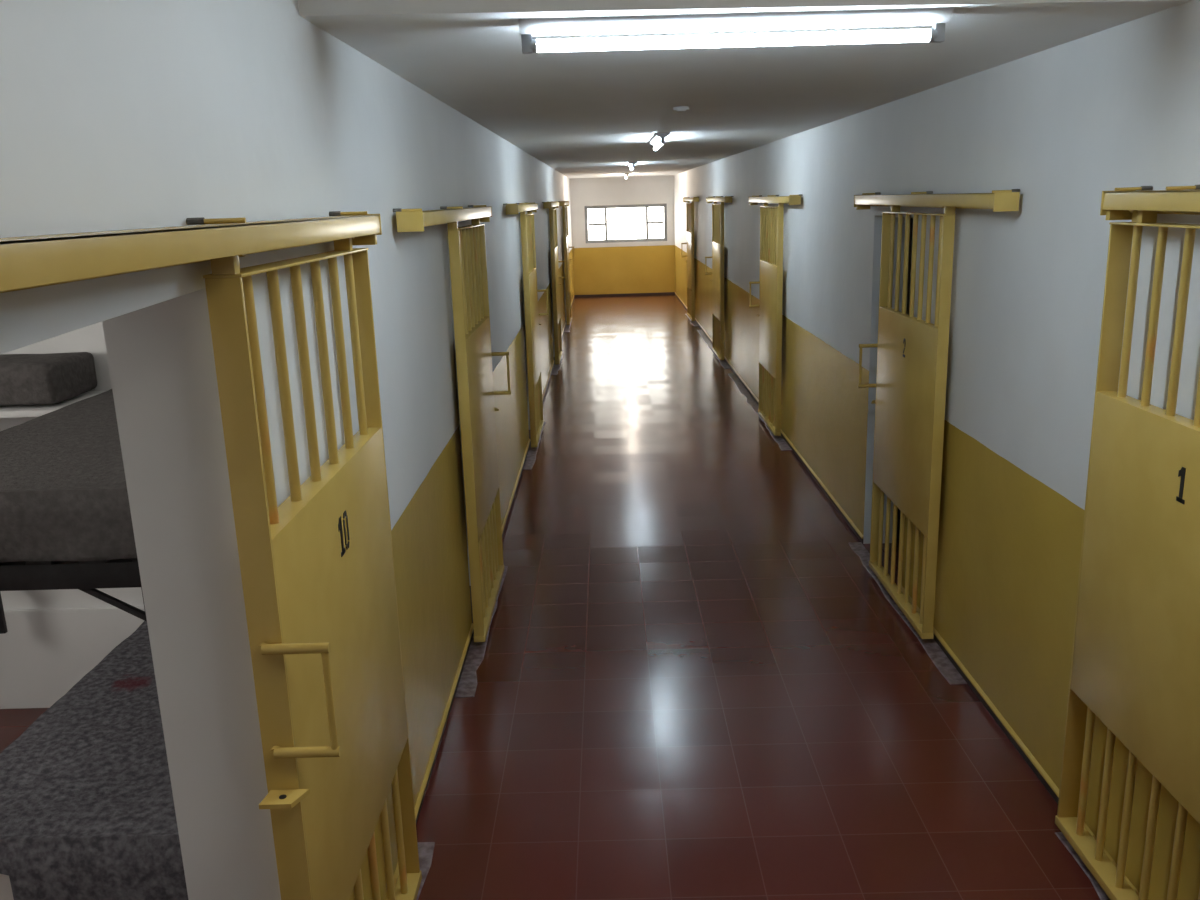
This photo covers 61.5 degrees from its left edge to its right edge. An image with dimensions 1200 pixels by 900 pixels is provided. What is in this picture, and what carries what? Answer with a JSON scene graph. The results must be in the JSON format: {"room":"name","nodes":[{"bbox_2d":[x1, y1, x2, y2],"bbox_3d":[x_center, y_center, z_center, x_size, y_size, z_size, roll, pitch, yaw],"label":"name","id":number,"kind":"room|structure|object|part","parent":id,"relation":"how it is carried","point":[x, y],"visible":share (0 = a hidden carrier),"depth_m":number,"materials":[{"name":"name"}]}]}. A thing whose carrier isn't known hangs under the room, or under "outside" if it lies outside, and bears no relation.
{"room":"prison interior","nodes":[
{"label":"prison interior","id":0,"kind":"room"},
{"bbox_2d":[0,322,143,609],"bbox_3d":[-2.556,-0.485,4.196,3.300,3.350,0.120,-2,14,1],"label":"wall","id":1,"kind":"structure","parent":0,"point":[91,339],"depth_m":4.23,"materials":[{"name":"white paint"}]},
{"bbox_2d":[0,593,7,633],"bbox_3d":[-2.567,0.632,4.325,0.060,0.280,0.130,-2,14,1],"label":"bracket","id":2,"kind":"object","parent":1,"relation":"attached to","point":[3,627],"visible":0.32,"depth_m":4.29,"materials":[{"name":"black metal"}]},
{"bbox_2d":[0,391,105,418],"bbox_3d":[-2.805,-0.066,4.033,1.510,0.230,0.400,-2,14,1],"label":"shelf","id":3,"kind":"object","parent":1,"relation":"attached to","point":[31,411],"visible":0.32,"depth_m":3.86,"materials":[{"name":"white paint"}]},
{"bbox_2d":[0,352,96,405],"bbox_3d":[-2.793,-0.267,3.984,1.456,0.167,0.367,-2,14,1],"label":"pillow","id":4,"kind":"object","parent":3,"relation":"on","point":[25,379],"visible":1,"depth_m":3.83,"materials":[{"name":"grey fabric"}]},
{"bbox_2d":[0,606,144,708],"bbox_3d":[-2.513,0.928,4.475,3.300,0.470,0.020,-2,14,1],"label":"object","id":5,"kind":"structure","parent":1,"relation":"attached to","point":[44,653],"depth_m":4.45,"materials":[{"name":"white paint"}]},
{"bbox_2d":[0,0,573,899],"bbox_3d":[-0.789,-1.821,9.340,0.200,3.350,27.000,-2,14,1],"label":"wall","id":6,"kind":"structure","parent":0,"point":[115,114],"depth_m":2.10,"materials":[{"name":"white paint"}]},
{"bbox_2d":[0,211,381,292],"bbox_3d":[-0.673,-0.340,1.685,0.118,0.094,2.332,-2,14,1],"label":"overhead track","id":7,"kind":"object","parent":6,"relation":"attached to","point":[26,262],"visible":0.91,"depth_m":1.42,"materials":[{"name":"yellow metal"}]},
{"bbox_2d":[203,237,421,899],"bbox_3d":[-0.594,0.508,2.484,0.162,2.056,1.057,-2,14,1],"label":"door","id":8,"kind":"structure","parent":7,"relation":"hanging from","point":[317,569],"depth_m":2.24,"materials":[{"name":"yellow metal"}]},
{"bbox_3d":[-0.669,-0.429,2.276,0.069,0.006,1.000,-2,14,1],"label":"rail","id":9,"kind":"part","parent":8,"relation":"part of","materials":[{"name":"yellow metal"}]},
{"bbox_3d":[-0.589,0.492,1.975,0.140,0.244,0.021,-2,14,1],"label":"handle","id":10,"kind":"part","parent":8,"relation":"part of","materials":[{"name":"yellow metal"}]},
{"bbox_3d":[-0.637,0.530,2.515,0.058,0.985,0.980,-2,14,1],"label":"panel","id":11,"kind":"part","parent":8,"relation":"part of","materials":[{"name":"yellow metal"}]},
{"bbox_3d":[-0.610,1.486,2.753,0.070,0.030,1.008,-2,14,1],"label":"rail","id":12,"kind":"part","parent":8,"relation":"part of","materials":[{"name":"yellow metal"}]},
{"bbox_3d":[-0.657,-0.628,2.811,0.093,0.057,0.008,-2,14,1],"label":"plate","id":13,"kind":"part","parent":7,"relation":"part of","materials":[{"name":"yellow metal"}]},
{"bbox_2d":[393,205,491,231],"bbox_3d":[-0.663,-1.051,4.543,0.118,0.094,2.202,-2,14,1],"label":"overhead track","id":14,"kind":"object","parent":6,"relation":"attached to","point":[408,220],"visible":0.98,"depth_m":3.78,"materials":[{"name":"yellow metal"}]},
{"bbox_3d":[-0.655,-0.788,3.478,0.093,0.069,0.008,-2,14,1],"label":"plate","id":15,"kind":"part","parent":14,"relation":"part of","materials":[{"name":"yellow metal"}]},
{"bbox_2d":[447,218,510,641],"bbox_3d":[-0.583,-0.177,5.239,0.160,2.056,1.057,-2,14,1],"label":"door","id":16,"kind":"structure","parent":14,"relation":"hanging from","point":[467,245],"depth_m":5.03,"materials":[{"name":"yellow metal"}]},
{"bbox_3d":[-0.653,-1.103,4.983,0.055,0.006,1.000,-2,14,1],"label":"rail","id":17,"kind":"part","parent":16,"relation":"part of","materials":[{"name":"yellow metal"}]},
{"bbox_3d":[-0.621,-0.144,5.222,0.044,0.985,0.980,-2,14,1],"label":"panel","id":18,"kind":"part","parent":16,"relation":"part of","materials":[{"name":"yellow metal"}]},
{"bbox_3d":[-0.593,0.812,5.460,0.056,0.030,1.008,-2,14,1],"label":"rail","id":19,"kind":"part","parent":16,"relation":"part of","materials":[{"name":"yellow metal"}]},
{"bbox_3d":[-0.576,-0.430,5.680,0.140,0.244,0.021,-2,14,1],"label":"handle","id":20,"kind":"part","parent":16,"relation":"part of","materials":[{"name":"yellow metal"}]},
{"bbox_2d":[386,296,573,899],"bbox_3d":[-0.636,-0.215,9.739,0.006,0.034,27.000,-2,14,1],"label":"baseboard","id":21,"kind":"structure","parent":6,"relation":"attached to","point":[573,298],"depth_m":4.48,"materials":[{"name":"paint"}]},
{"bbox_2d":[503,203,537,214],"bbox_3d":[-0.650,-2.021,8.439,0.118,0.094,2.252,-2,14,1],"label":"overhead track","id":22,"kind":"object","parent":6,"relation":"attached to","point":[511,209],"visible":0.97,"depth_m":7.56,"materials":[{"name":"yellow metal"}]},
{"bbox_3d":[-0.641,-1.752,7.350,0.093,0.069,0.008,-2,14,1],"label":"plate","id":23,"kind":"part","parent":22,"relation":"part of","materials":[{"name":"yellow metal"}]},
{"bbox_2d":[520,210,548,446],"bbox_3d":[-0.570,-1.149,9.140,0.160,2.056,1.057,-2,14,1],"label":"door","id":24,"kind":"structure","parent":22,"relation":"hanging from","point":[527,224],"depth_m":8.86,"materials":[{"name":"yellow metal"}]},
{"bbox_3d":[-0.607,-1.115,9.123,0.044,0.985,0.980,-2,14,1],"label":"panel","id":25,"kind":"part","parent":24,"relation":"part of","materials":[{"name":"yellow metal"}]},
{"bbox_3d":[-0.579,-0.159,9.361,0.056,0.030,1.008,-2,14,1],"label":"rail","id":26,"kind":"part","parent":24,"relation":"part of","materials":[{"name":"yellow metal"}]},
{"bbox_3d":[-0.562,-1.401,9.581,0.140,0.244,0.021,-2,14,1],"label":"handle","id":27,"kind":"part","parent":24,"relation":"part of","materials":[{"name":"yellow metal"}]},
{"bbox_2d":[542,201,558,208],"bbox_3d":[-0.633,-3.175,13.072,0.118,0.094,2.302,-2,14,1],"label":"overhead track","id":28,"kind":"object","parent":6,"relation":"attached to","point":[546,205],"visible":0.98,"depth_m":12.00,"materials":[{"name":"yellow metal"}]},
{"bbox_3d":[-0.625,-2.900,11.959,0.093,0.069,0.008,-2,14,1],"label":"plate","id":29,"kind":"part","parent":28,"relation":"part of","materials":[{"name":"yellow metal"}]},
{"bbox_2d":[549,207,565,364],"bbox_3d":[-0.554,-2.255,13.584,0.160,2.056,1.057,-2,14,1],"label":"door","id":30,"kind":"structure","parent":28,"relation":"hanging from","point":[552,211],"depth_m":13.26,"materials":[{"name":"yellow metal"}]},
{"bbox_3d":[-0.591,-2.221,13.567,0.044,0.985,0.980,-2,14,1],"label":"panel","id":31,"kind":"part","parent":30,"relation":"part of","materials":[{"name":"yellow metal"}]},
{"bbox_3d":[-0.564,-1.266,13.805,0.056,0.030,1.008,-2,14,1],"label":"rail","id":32,"kind":"part","parent":30,"relation":"part of","materials":[{"name":"yellow metal"}]},
{"bbox_3d":[-0.547,-2.508,14.025,0.140,0.244,0.021,-2,14,1],"label":"handle","id":33,"kind":"part","parent":30,"relation":"part of","materials":[{"name":"yellow metal"}]},
{"bbox_2d":[558,201,568,205],"bbox_3d":[-0.619,-4.214,17.245,0.118,0.094,2.302,-2,14,1],"label":"overhead track","id":34,"kind":"object","parent":6,"relation":"attached to","point":[561,203],"visible":0.88,"depth_m":16.23,"materials":[{"name":"yellow metal"}]},
{"bbox_2d":[562,205,574,324],"bbox_3d":[-0.539,-3.294,17.757,0.160,2.056,1.057,-2,14,1],"label":"door","id":35,"kind":"structure","parent":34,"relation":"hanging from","point":[564,208],"depth_m":17.42,"materials":[{"name":"yellow metal"}]},
{"bbox_3d":[-0.577,-3.260,17.740,0.044,0.985,0.980,-2,14,1],"label":"panel","id":36,"kind":"part","parent":35,"relation":"part of","materials":[{"name":"yellow metal"}]},
{"bbox_2d":[0,294,1099,899],"bbox_3d":[0.513,-0.134,9.755,9.798,0.200,27.500,-2,14,1],"label":"floor","id":37,"kind":"structure","parent":0,"point":[693,683],"depth_m":4.41,"materials":[{"name":"red tile"}]},
{"bbox_2d":[0,558,146,621],"bbox_3d":[-1.528,0.714,3.572,0.890,1.262,1.584,-2,14,1],"label":"bunk bed","id":38,"kind":"object","parent":37,"relation":"on","point":[85,576],"visible":0.07,"depth_m":2.67,"materials":[{"name":"black paint"}]},
{"bbox_2d":[0,874,13,899],"bbox_3d":[-1.518,1.040,3.634,0.836,0.258,1.545,-2,14,1],"label":"mattress","id":39,"kind":"object","parent":38,"relation":"on","point":[6,893],"visible":0.02,"depth_m":2.90,"materials":[{"name":"grey fabric"}]},
{"bbox_2d":[0,621,187,899],"bbox_3d":[-1.531,1.031,3.611,0.876,0.290,1.623,-2,14,1],"label":"blanket","id":40,"kind":"object","parent":39,"relation":"on","point":[87,808],"visible":0.49,"depth_m":3.02,"materials":[{"name":"grey fabric"}]},
{"bbox_3d":[-1.545,0.148,3.433,0.890,0.072,1.580,-2,14,1],"label":"deck frame","id":41,"kind":"part","parent":38,"relation":"part of","materials":[{"name":"black paint"}]},
{"bbox_2d":[416,842,434,899],"bbox_3d":[-0.610,1.622,2.416,0.092,0.003,2.200,-2,14,1],"label":"threshold","id":42,"kind":"object","parent":37,"relation":"on","point":[425,849],"visible":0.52,"depth_m":3.40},
{"bbox_2d":[455,566,507,696],"bbox_3d":[-0.602,0.903,5.302,0.088,0.003,1.650,-2,14,1],"label":"threshold","id":43,"kind":"object","parent":37,"relation":"on","point":[467,685],"visible":0.63,"depth_m":4.80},
{"bbox_2d":[523,422,545,469],"bbox_3d":[-0.587,-0.057,9.160,0.091,0.003,1.800,-2,14,1],"label":"threshold","id":44,"kind":"object","parent":37,"relation":"on","point":[531,455],"visible":0.67,"depth_m":8.67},
{"bbox_2d":[551,351,563,374],"bbox_3d":[-0.569,-1.193,13.720,0.094,0.003,2.000,-2,14,1],"label":"threshold","id":45,"kind":"object","parent":37,"relation":"on","point":[556,368],"visible":0.65,"depth_m":13.21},
{"bbox_2d":[564,319,571,331],"bbox_3d":[-0.551,-2.220,17.844,0.101,0.003,2.100,-2,14,1],"label":"threshold","id":46,"kind":"object","parent":37,"relation":"on","point":[567,327],"visible":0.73,"depth_m":17.42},
{"bbox_2d":[685,314,697,325],"bbox_3d":[1.629,-2.330,18.015,0.100,0.003,1.900,-2,14,1],"label":"threshold","id":47,"kind":"object","parent":37,"relation":"on","point":[694,323],"visible":0.61,"depth_m":17.58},
{"bbox_2d":[697,330,729,368],"bbox_3d":[1.619,-1.508,14.716,0.096,0.003,3.900,-2,14,1],"label":"threshold","id":48,"kind":"object","parent":37,"relation":"on","point":[723,363],"visible":0.79,"depth_m":14.82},
{"bbox_2d":[728,374,791,449],"bbox_3d":[1.605,-0.469,10.543,0.096,0.003,3.900,-2,14,1],"label":"threshold","id":49,"kind":"object","parent":37,"relation":"on","point":[783,445],"visible":0.81,"depth_m":10.56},
{"bbox_2d":[849,542,966,684],"bbox_3d":[1.590,0.811,5.401,0.090,0.003,1.900,-2,14,1],"label":"threshold","id":50,"kind":"object","parent":37,"relation":"on","point":[941,661],"visible":0.64,"depth_m":4.88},
{"bbox_2d":[1055,832,1109,899],"bbox_3d":[1.579,1.551,2.426,0.091,0.003,2.070,-2,14,1],"label":"threshold","id":51,"kind":"object","parent":37,"relation":"on","point":[1102,895],"visible":0.36,"depth_m":3.25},
{"bbox_2d":[570,175,674,294],"bbox_3d":[0.506,-5.142,22.523,9.298,3.350,0.200,-2,14,1],"label":"wall","id":52,"kind":"structure","parent":0,"point":[619,267],"depth_m":22.58,"materials":[{"name":"white paint"}]},
{"bbox_2d":[574,292,674,296],"bbox_3d":[0.555,-3.516,22.821,2.298,0.050,0.008,-2,14,1],"label":"baseboard","id":53,"kind":"structure","parent":52,"relation":"attached to","point":[659,293],"depth_m":22.82,"materials":[{"name":"brown wood"}]},
{"bbox_2d":[584,204,666,242],"bbox_3d":[0.580,-5.060,22.528,1.830,0.815,0.050,-2,14,1],"label":"window","id":54,"kind":"structure","parent":52,"relation":"in","point":[646,206],"depth_m":22.51,"materials":[{"name":"white metal"}]},
{"bbox_2d":[298,0,1191,178],"bbox_3d":[0.431,-3.908,12.191,9.698,0.750,20.850,-2,14,1],"label":"ceiling","id":55,"kind":"structure","parent":0,"point":[581,114],"depth_m":3.70,"materials":[{"name":"paint"}]},
{"bbox_2d":[627,162,636,169],"bbox_3d":[0.441,-3.875,13.770,0.116,0.078,1.140,-2,14,1],"label":"ceiling lamp","id":56,"kind":"object","parent":55,"relation":"attached to","point":[631,165],"visible":1,"depth_m":13.23,"materials":[{"name":"white plastic"}]},
{"bbox_2d":[648,133,669,150],"bbox_3d":[0.466,-2.438,7.996,0.116,0.078,1.140,-2,14,1],"label":"ceiling lamp","id":57,"kind":"object","parent":55,"relation":"attached to","point":[658,139],"visible":1,"depth_m":7.68,"materials":[{"name":"white plastic"}]},
{"bbox_2d":[673,106,688,111],"bbox_3d":[0.430,-1.809,5.350,0.084,0.020,0.084,-2,14,1],"label":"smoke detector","id":58,"kind":"object","parent":55,"relation":"attached to","point":[683,108],"visible":1,"depth_m":5.32,"materials":[{"name":"white plastic"}]},
{"bbox_2d":[518,7,953,53],"bbox_3d":[0.357,-1.114,2.689,1.140,0.078,0.116,-2,14,-2],"label":"ceiling lamp","id":59,"kind":"object","parent":55,"relation":"attached to","point":[937,17],"visible":1,"depth_m":2.67,"materials":[{"name":"white plastic"}]},
{"bbox_2d":[906,218,912,314],"bbox_3d":[3.458,-2.016,9.595,3.300,3.350,21.420,-2,14,1],"label":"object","id":60,"kind":"structure","parent":0,"point":[911,219],"depth_m":7.29,"materials":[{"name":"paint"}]},
{"bbox_2d":[674,0,1199,899],"bbox_3d":[1.708,-1.891,9.313,0.200,3.350,27.000,-2,14,1],"label":"wall","id":61,"kind":"structure","parent":0,"point":[1064,125],"depth_m":3.98,"materials":[{"name":"white paint"}]},
{"bbox_2d":[683,197,698,201],"bbox_3d":[1.570,-4.312,17.367,0.118,0.094,2.202,-2,14,1],"label":"overhead track","id":62,"kind":"object","parent":61,"relation":"attached to","point":[685,199],"visible":0.85,"depth_m":16.64,"materials":[{"name":"yellow metal"}]},
{"bbox_2d":[681,201,694,320],"bbox_3d":[1.553,-3.365,17.783,0.160,2.056,1.057,-2,14,1],"label":"door","id":63,"kind":"structure","parent":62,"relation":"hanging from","point":[689,206],"depth_m":17.57,"materials":[{"name":"yellow metal"}]},
{"bbox_3d":[1.592,-3.334,17.765,0.044,0.985,0.980,-2,14,1],"label":"panel","id":64,"kind":"part","parent":63,"relation":"part of","materials":[{"name":"yellow metal"}]},
{"bbox_2d":[706,196,733,202],"bbox_3d":[1.555,-3.267,13.171,0.118,0.094,2.252,-2,14,1],"label":"overhead track","id":65,"kind":"object","parent":61,"relation":"attached to","point":[727,199],"visible":0.98,"depth_m":12.62,"materials":[{"name":"yellow metal"}]},
{"bbox_2d":[705,201,723,359],"bbox_3d":[1.538,-2.302,13.513,0.160,2.056,1.057,-2,14,1],"label":"door","id":66,"kind":"structure","parent":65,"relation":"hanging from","point":[717,256],"depth_m":13.35,"materials":[{"name":"yellow metal"}]},
{"bbox_3d":[1.526,-2.555,13.955,0.140,0.244,0.021,-2,14,1],"label":"handle","id":67,"kind":"part","parent":66,"relation":"part of","materials":[{"name":"yellow metal"}]},
{"bbox_3d":[1.577,-2.271,13.496,0.044,0.985,0.980,-2,14,1],"label":"panel","id":68,"kind":"part","parent":66,"relation":"part of","materials":[{"name":"yellow metal"}]},
{"bbox_3d":[1.609,-1.315,13.734,0.056,0.030,1.008,-2,14,1],"label":"rail","id":69,"kind":"part","parent":66,"relation":"part of","materials":[{"name":"yellow metal"}]},
{"bbox_3d":[1.539,-2.997,12.082,0.093,0.069,0.008,-2,14,1],"label":"plate","id":70,"kind":"part","parent":65,"relation":"part of","materials":[{"name":"yellow metal"}]},
{"bbox_2d":[748,194,802,204],"bbox_3d":[1.540,-2.224,8.983,0.118,0.094,2.282,-2,14,1],"label":"overhead track","id":71,"kind":"object","parent":61,"relation":"attached to","point":[775,199],"visible":1,"depth_m":8.51,"materials":[{"name":"yellow metal"}]},
{"bbox_2d":[749,202,783,435],"bbox_3d":[1.524,-1.252,9.292,0.160,2.056,1.057,-2,14,1],"label":"door","id":72,"kind":"structure","parent":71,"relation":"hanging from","point":[771,217],"depth_m":9.16,"materials":[{"name":"yellow metal"}]},
{"bbox_3d":[1.511,-1.504,9.734,0.140,0.244,0.021,-2,14,1],"label":"handle","id":73,"kind":"part","parent":72,"relation":"part of","materials":[{"name":"yellow metal"}]},
{"bbox_3d":[1.562,-1.220,9.275,0.044,0.985,0.980,-2,14,1],"label":"panel","id":74,"kind":"part","parent":72,"relation":"part of","materials":[{"name":"yellow metal"}]},
{"bbox_3d":[1.594,-0.264,9.513,0.056,0.030,1.008,-2,14,1],"label":"rail","id":75,"kind":"part","parent":72,"relation":"part of","materials":[{"name":"yellow metal"}]},
{"bbox_3d":[1.524,-1.951,7.880,0.093,0.069,0.008,-2,14,1],"label":"plate","id":76,"kind":"part","parent":71,"relation":"part of","materials":[{"name":"yellow metal"}]},
{"bbox_2d":[675,292,1138,896],"bbox_3d":[1.655,-0.280,9.714,0.006,0.034,27.000,-2,14,1],"label":"baseboard","id":77,"kind":"structure","parent":61,"relation":"attached to","point":[1052,793],"depth_m":4.47,"materials":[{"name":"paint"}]},
{"bbox_2d":[854,189,1019,211],"bbox_3d":[1.526,-1.181,4.792,0.118,0.094,2.162,-2,14,1],"label":"overhead track","id":78,"kind":"object","parent":61,"relation":"attached to","point":[998,200],"visible":1,"depth_m":4.28,"materials":[{"name":"yellow metal"}]},
{"bbox_2d":[857,205,955,638],"bbox_3d":[1.509,-0.213,5.120,0.160,2.056,1.057,-2,14,1],"label":"door","id":79,"kind":"structure","parent":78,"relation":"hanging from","point":[912,352],"depth_m":4.98,"materials":[{"name":"yellow metal"}]},
{"bbox_3d":[1.497,-0.465,5.561,0.140,0.244,0.021,-2,14,1],"label":"handle","id":80,"kind":"part","parent":79,"relation":"part of","materials":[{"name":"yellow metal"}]},
{"bbox_3d":[1.579,0.775,5.340,0.056,0.030,1.008,-2,14,1],"label":"rail","id":81,"kind":"part","parent":79,"relation":"part of","materials":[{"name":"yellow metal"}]},
{"bbox_3d":[1.548,-0.181,5.102,0.044,0.985,0.980,-2,14,1],"label":"panel","id":82,"kind":"part","parent":79,"relation":"part of","materials":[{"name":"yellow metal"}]},
{"bbox_3d":[1.520,-1.141,4.863,0.055,0.006,1.000,-2,14,1],"label":"rail","id":83,"kind":"part","parent":79,"relation":"part of","materials":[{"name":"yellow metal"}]},
{"bbox_3d":[1.510,-0.922,3.746,0.093,0.069,0.008,-2,14,1],"label":"plate","id":84,"kind":"part","parent":78,"relation":"part of","materials":[{"name":"yellow metal"}]},
{"bbox_2d":[1100,185,1199,219],"bbox_3d":[1.515,-0.444,1.832,0.118,0.094,2.282,-2,14,1],"label":"overhead track","id":85,"kind":"object","parent":61,"relation":"attached to","point":[1116,205],"visible":0.91,"depth_m":2.70,"materials":[{"name":"yellow metal"}]},
{"bbox_3d":[1.507,-0.720,2.935,0.093,0.069,0.008,-2,14,1],"label":"plate","id":86,"kind":"part","parent":85,"relation":"part of","materials":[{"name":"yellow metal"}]},
{"bbox_2d":[1055,210,1199,899],"bbox_3d":[1.501,0.398,2.666,0.162,2.056,1.057,-2,14,1],"label":"door","id":87,"kind":"structure","parent":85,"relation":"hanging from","point":[1135,667],"depth_m":2.86,"materials":[{"name":"yellow metal"}]},
{"bbox_3d":[1.578,1.374,2.933,0.070,0.030,1.008,-2,14,1],"label":"rail","id":88,"kind":"part","parent":87,"relation":"part of","materials":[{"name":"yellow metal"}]},
{"bbox_3d":[1.546,0.418,2.696,0.058,0.985,0.980,-2,14,1],"label":"panel","id":89,"kind":"part","parent":87,"relation":"part of","materials":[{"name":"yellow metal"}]},
{"bbox_3d":[1.519,-0.542,2.457,0.069,0.006,1.000,-2,14,1],"label":"rail","id":90,"kind":"part","parent":87,"relation":"part of","materials":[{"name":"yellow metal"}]},
{"bbox_3d":[-1.549,0.015,3.394,0.816,0.161,1.555,-2,14,1],"label":"mattress","id":91,"kind":"object","parent":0,"visible":0},
{"bbox_2d":[0,389,136,561],"bbox_3d":[-1.555,0.007,3.369,0.881,0.188,1.627,-2,14,1],"label":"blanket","id":92,"kind":"object","parent":91,"relation":"on","point":[64,493],"visible":0.44,"depth_m":2.61,"materials":[{"name":"grey fabric"}]}
]}

